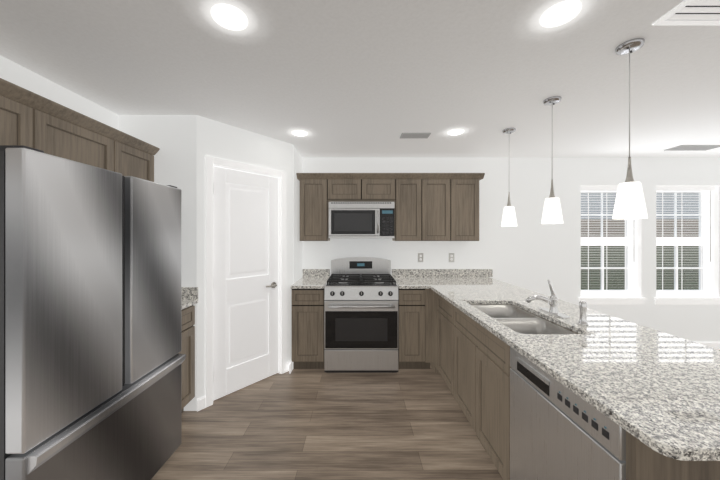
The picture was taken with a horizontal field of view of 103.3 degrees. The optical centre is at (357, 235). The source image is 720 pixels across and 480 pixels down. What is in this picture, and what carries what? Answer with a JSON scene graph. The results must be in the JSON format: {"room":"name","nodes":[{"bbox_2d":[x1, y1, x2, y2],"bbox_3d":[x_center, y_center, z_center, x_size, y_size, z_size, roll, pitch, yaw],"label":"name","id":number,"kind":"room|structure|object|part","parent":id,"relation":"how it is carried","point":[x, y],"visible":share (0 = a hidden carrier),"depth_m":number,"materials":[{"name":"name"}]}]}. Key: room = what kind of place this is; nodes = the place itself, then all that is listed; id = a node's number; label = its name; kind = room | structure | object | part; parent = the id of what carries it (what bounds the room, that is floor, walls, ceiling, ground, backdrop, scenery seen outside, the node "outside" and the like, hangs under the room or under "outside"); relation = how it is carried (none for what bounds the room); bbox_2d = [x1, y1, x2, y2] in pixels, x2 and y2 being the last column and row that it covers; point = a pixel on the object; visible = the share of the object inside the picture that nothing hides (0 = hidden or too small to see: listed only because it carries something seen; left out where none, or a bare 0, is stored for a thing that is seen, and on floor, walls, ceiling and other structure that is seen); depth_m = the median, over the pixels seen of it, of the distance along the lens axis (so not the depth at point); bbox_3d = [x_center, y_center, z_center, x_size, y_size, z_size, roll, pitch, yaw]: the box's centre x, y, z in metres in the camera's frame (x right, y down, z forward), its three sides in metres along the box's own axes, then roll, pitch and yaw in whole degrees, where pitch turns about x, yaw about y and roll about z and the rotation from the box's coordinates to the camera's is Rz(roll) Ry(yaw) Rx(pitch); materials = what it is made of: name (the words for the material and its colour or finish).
{"room":"kitchen","nodes":[
{"label":"kitchen","id":0,"kind":"room"},
{"bbox_2d":[0,55,118,129],"bbox_3d":[-2.038,0.220,0.400,0.160,2.420,6.400,0,0,0],"label":"wall","id":1,"kind":"structure","parent":0,"point":[10,71],"depth_m":1.83,"materials":[{"name":"paint"}]},
{"bbox_2d":[0,78,159,181],"bbox_3d":[-1.788,-0.530,1.143,0.335,0.371,2.367,0,0,0],"label":"upper cabinet","id":2,"kind":"object","parent":1,"relation":"attached to","point":[28,118],"visible":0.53,"depth_m":1.62,"materials":[{"name":"brown wood"}]},
{"bbox_2d":[119,115,196,410],"bbox_3d":[-1.639,0.220,2.380,0.638,2.420,0.100,0,0,0],"label":"wall","id":3,"kind":"structure","parent":0,"point":[175,163],"depth_m":2.33,"materials":[{"name":"paint"}]},
{"bbox_2d":[197,115,292,398],"bbox_3d":[-1.048,0.220,2.737,0.100,2.420,0.973,0,0,40],"label":"wall","id":4,"kind":"structure","parent":0,"point":[216,139],"depth_m":2.54,"materials":[{"name":"paint"}]},
{"bbox_2d":[197,360,291,410],"bbox_3d":[-1.004,1.383,2.700,0.013,0.095,0.973,0,0,40],"label":"baseboard","id":5,"kind":"structure","parent":4,"relation":"attached to","point":[201,402],"depth_m":2.36,"materials":[{"name":"white wood"}]},
{"bbox_2d":[205,155,285,406],"bbox_3d":[-1.053,0.379,2.719,0.116,2.102,0.807,0,0,40],"label":"door frame","id":6,"kind":"structure","parent":4,"relation":"attached to","point":[210,161],"depth_m":2.41,"materials":[{"name":"white wood"}]},
{"bbox_2d":[213,166,278,400],"bbox_3d":[-1.028,0.408,2.690,0.097,2.019,0.677,0,0,40],"label":"pantry door","id":7,"kind":"structure","parent":4,"relation":"in","point":[245,204],"depth_m":2.67,"materials":[{"name":"white wood"}]},
{"bbox_2d":[289,362,292,373],"bbox_3d":[-0.708,1.383,3.022,0.013,0.095,0.125,0,0,0],"label":"baseboard","id":8,"kind":"structure","parent":4,"relation":"attached to","point":[291,363],"depth_m":2.98,"materials":[{"name":"white wood"}]},
{"bbox_2d":[293,145,302,283],"bbox_3d":[-0.750,0.220,3.350,0.100,2.420,0.500,0,0,0],"label":"wall","id":9,"kind":"structure","parent":0,"point":[297,158],"depth_m":3.24,"materials":[{"name":"paint"}]},
{"bbox_2d":[151,366,502,479],"bbox_3d":[1.671,1.480,0.450,7.858,0.100,6.900,0,0,0],"label":"floor","id":10,"kind":"structure","parent":0,"point":[302,424],"depth_m":2.07,"materials":[{"name":"brown wood"}]},
{"bbox_2d":[0,145,185,479],"bbox_3d":[-1.546,0.553,1.450,0.814,1.754,0.900,0,0,0],"label":"refrigerator","id":11,"kind":"object","parent":10,"relation":"on","point":[90,256],"visible":1,"depth_m":1.22,"materials":[{"name":"silver metal"}]},
{"bbox_2d":[178,305,194,412],"bbox_3d":[-1.641,0.988,2.121,0.625,0.884,0.412,0,0,0],"label":"base cabinet","id":12,"kind":"object","parent":10,"relation":"on","point":[187,314],"visible":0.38,"depth_m":2.24,"materials":[{"name":"brown wood"}]},
{"bbox_2d":[181,287,197,309],"bbox_3d":[-1.629,0.481,2.119,0.651,0.130,0.415,0,0,0],"label":"countertop","id":13,"kind":"structure","parent":12,"relation":"on","point":[189,295],"depth_m":2.31,"materials":[{"name":"stone"}]},
{"bbox_2d":[292,289,323,368],"bbox_3d":[-0.525,0.988,3.283,0.344,0.884,0.625,0,0,0],"label":"base cabinet","id":14,"kind":"object","parent":10,"relation":"on","point":[307,304],"visible":0.9,"depth_m":2.98,"materials":[{"name":"brown wood"}]},
{"bbox_2d":[324,257,398,372],"bbox_3d":[0.035,0.845,3.200,0.760,1.170,0.730,0,0,0],"label":"range","id":15,"kind":"object","parent":10,"relation":"on","point":[361,293],"visible":1,"depth_m":2.90,"materials":[{"name":"silver metal"}]},
{"bbox_2d":[398,288,432,368],"bbox_3d":[0.600,0.988,3.283,0.354,0.884,0.625,0,0,0],"label":"base cabinet","id":16,"kind":"object","parent":10,"relation":"on","point":[415,306],"visible":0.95,"depth_m":2.97,"materials":[{"name":"brown wood"}]},
{"bbox_2d":[510,347,625,479],"bbox_3d":[1.069,0.991,1.139,0.622,0.878,0.610,0,0,0],"label":"dishwasher","id":17,"kind":"object","parent":10,"relation":"on","point":[555,434],"visible":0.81,"depth_m":1.11,"materials":[{"name":"silver metal"}]},
{"bbox_2d":[430,291,719,479],"bbox_3d":[1.104,0.988,2.198,0.648,0.884,2.796,0,0,0],"label":"base cabinet","id":18,"kind":"object","parent":10,"relation":"on","point":[474,363],"visible":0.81,"depth_m":1.73,"materials":[{"name":"brown wood"}]},
{"bbox_2d":[291,269,719,460],"bbox_3d":[0.496,0.481,2.144,2.387,0.130,2.908,0,0,0],"label":"countertop","id":19,"kind":"structure","parent":18,"relation":"on","point":[661,388],"depth_m":1.19,"materials":[{"name":"stone"}]},
{"bbox_2d":[472,305,575,333],"bbox_3d":[1.040,0.649,1.890,0.371,0.204,0.771,0,0,0],"label":"sink","id":20,"kind":"object","parent":19,"relation":"in","point":[519,320],"visible":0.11,"depth_m":1.87,"materials":[{"name":"metal"}]},
{"bbox_2d":[526,279,569,318],"bbox_3d":[1.227,0.401,1.900,0.216,0.228,0.250,0,0,0],"label":"faucet","id":21,"kind":"object","parent":19,"relation":"on","point":[552,301],"visible":1,"depth_m":1.89,"materials":[{"name":"silver metal"}]},
{"bbox_2d":[577,301,588,325],"bbox_3d":[1.315,0.447,1.665,0.052,0.136,0.052,0,0,0],"label":"sprayer","id":22,"kind":"object","parent":19,"relation":"on","point":[582,304],"visible":1,"depth_m":1.65,"materials":[{"name":"silver metal"}]},
{"bbox_2d":[0,0,719,157],"bbox_3d":[1.671,-1.040,0.450,7.858,0.100,6.900,0,0,0],"label":"ceiling","id":23,"kind":"structure","parent":0,"point":[356,76],"depth_m":1.71,"materials":[{"name":"paint"}]},
{"bbox_2d":[209,3,248,30],"bbox_3d":[-0.580,-0.985,1.290,0.400,0.008,0.400,0,0,0],"label":"recessed light","id":24,"kind":"object","parent":23,"relation":"in","point":[228,16],"visible":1,"depth_m":1.28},
{"bbox_2d":[291,130,307,135],"bbox_3d":[-0.560,-0.985,2.740,0.400,0.008,0.400,0,0,0],"label":"recessed light","id":25,"kind":"object","parent":23,"relation":"in","point":[294,132],"visible":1,"depth_m":2.73,"materials":[{"name":"white plastic"}]},
{"bbox_2d":[400,133,430,137],"bbox_3d":[0.560,-0.985,2.800,0.280,0.008,0.140,0,0,0],"label":"ceiling vent","id":26,"kind":"object","parent":23,"relation":"in","point":[403,135],"visible":1,"depth_m":2.79,"materials":[{"name":"grey metal"}]},
{"bbox_2d":[447,129,464,134],"bbox_3d":[0.930,-0.985,2.710,0.400,0.008,0.400,0,0,0],"label":"recessed light","id":27,"kind":"object","parent":23,"relation":"in","point":[453,131],"visible":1,"depth_m":2.70,"materials":[{"name":"white plastic"}]},
{"bbox_2d":[502,128,515,205],"bbox_3d":[1.410,-0.627,2.660,0.112,0.724,0.112,0,0,0],"label":"pendant light","id":28,"kind":"object","parent":23,"relation":"hanging from","point":[508,130],"visible":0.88,"depth_m":2.65,"materials":[{"name":"silver metal"}]},
{"bbox_2d":[501,206,516,226],"bbox_3d":[1.410,-0.184,2.660,0.136,0.187,0.136,0,0,0],"label":"lampshade","id":29,"kind":"object","parent":28,"relation":"attached to","point":[509,216],"depth_m":2.62,"materials":[{"name":"white glass"}]},
{"bbox_2d":[543,96,561,197],"bbox_3d":[1.410,-0.627,2.070,0.112,0.724,0.112,0,0,0],"label":"pendant light","id":30,"kind":"object","parent":23,"relation":"hanging from","point":[553,100],"visible":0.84,"depth_m":2.06,"materials":[{"name":"silver metal"}]},
{"bbox_2d":[541,197,562,223],"bbox_3d":[1.410,-0.184,2.070,0.136,0.187,0.136,0,0,0],"label":"lampshade","id":31,"kind":"object","parent":30,"relation":"attached to","point":[552,213],"depth_m":2.03,"materials":[{"name":"white glass"}]},
{"bbox_2d":[538,0,582,27],"bbox_3d":[0.900,-0.985,1.270,0.400,0.008,0.400,0,0,0],"label":"recessed light","id":32,"kind":"object","parent":23,"relation":"in","point":[562,12],"visible":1,"depth_m":1.26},
{"bbox_2d":[615,38,644,181],"bbox_3d":[1.410,-0.627,1.480,0.112,0.724,0.112,0,0,0],"label":"pendant light","id":33,"kind":"object","parent":23,"relation":"hanging from","point":[632,45],"visible":0.93,"depth_m":1.47,"materials":[{"name":"silver metal"}]},
{"bbox_2d":[612,182,647,218],"bbox_3d":[1.410,-0.184,1.480,0.136,0.187,0.136,0,0,0],"label":"lampshade","id":34,"kind":"object","parent":33,"relation":"attached to","point":[629,202],"depth_m":1.44,"materials":[{"name":"white glass"}]},
{"bbox_2d":[652,0,719,25],"bbox_3d":[1.695,-0.985,1.025,0.650,0.008,0.610,0,0,0],"label":"ceiling vent","id":35,"kind":"object","parent":23,"relation":"in","point":[688,12],"visible":1,"depth_m":1.27,"materials":[{"name":"white metal"}]},
{"bbox_2d":[664,145,719,150],"bbox_3d":[3.760,-0.985,3.190,0.480,0.008,0.180,0,0,0],"label":"ceiling vent","id":36,"kind":"object","parent":23,"relation":"in","point":[681,147],"visible":1,"depth_m":3.20,"materials":[{"name":"white metal"}]},
{"bbox_2d":[303,158,719,341],"bbox_3d":[1.641,0.220,3.680,7.518,2.420,0.160,0,0,0],"label":"wall","id":37,"kind":"structure","parent":0,"point":[530,253],"depth_m":3.60,"materials":[{"name":"paint"}]},
{"bbox_2d":[296,173,484,240],"bbox_3d":[0.362,-0.329,3.417,2.155,0.774,0.363,0,0,0],"label":"upper cabinet","id":38,"kind":"object","parent":37,"relation":"attached to","point":[428,206],"visible":1,"depth_m":3.27,"materials":[{"name":"brown wood"}]},
{"bbox_2d":[329,202,394,237],"bbox_3d":[0.040,-0.180,3.370,0.740,0.410,0.453,0,0,0],"label":"microwave","id":39,"kind":"object","parent":38,"relation":"attached to","point":[346,219],"visible":1,"depth_m":3.19,"materials":[{"name":"silver metal"}]},
{"bbox_2d":[418,253,422,261],"bbox_3d":[0.787,0.271,3.594,0.050,0.101,0.008,0,0,0],"label":"outlet","id":40,"kind":"object","parent":37,"relation":"attached to","point":[420,257],"depth_m":3.59,"materials":[{"name":"white plastic"}]},
{"bbox_2d":[449,253,453,261],"bbox_3d":[1.178,0.271,3.594,0.050,0.101,0.008,0,0,0],"label":"outlet","id":41,"kind":"object","parent":37,"relation":"attached to","point":[451,255],"depth_m":3.59,"materials":[{"name":"white plastic"}]},
{"bbox_2d":[578,185,646,304],"bbox_3d":[3.197,0.112,3.660,0.835,1.506,0.190,0,0,0],"label":"window unit","id":42,"kind":"structure","parent":37,"relation":"in","point":[632,241],"depth_m":3.66,"materials":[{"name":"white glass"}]},
{"bbox_3d":[3.197,0.821,3.635,0.835,0.089,0.140,0,0,0],"label":"sill trim","id":43,"kind":"part","parent":42,"relation":"part of","materials":[{"name":"white wood"}]},
{"bbox_2d":[654,185,719,304],"bbox_3d":[4.162,0.112,3.660,0.855,1.506,0.190,0,0,0],"label":"window unit","id":44,"kind":"structure","parent":37,"relation":"in","point":[707,241],"depth_m":3.66,"materials":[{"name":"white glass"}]},
{"bbox_3d":[4.162,0.821,3.635,0.855,0.089,0.140,0,0,0],"label":"sill trim","id":45,"kind":"part","parent":44,"relation":"part of","materials":[{"name":"white wood"}]},
{"bbox_2d":[696,342,719,349],"bbox_3d":[3.520,1.383,3.592,3.740,0.095,0.013,0,0,0],"label":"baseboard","id":46,"kind":"structure","parent":37,"relation":"attached to","point":[716,345],"depth_m":3.59,"materials":[{"name":"white wood"}]},
{"label":"outside","id":47,"kind":"structure","parent":0,"visible":0},
{"bbox_2d":[581,193,698,289],"bbox_3d":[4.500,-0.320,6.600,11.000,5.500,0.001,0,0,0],"label":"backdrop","id":48,"kind":"structure","parent":47,"point":[688,279],"depth_m":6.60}
]}

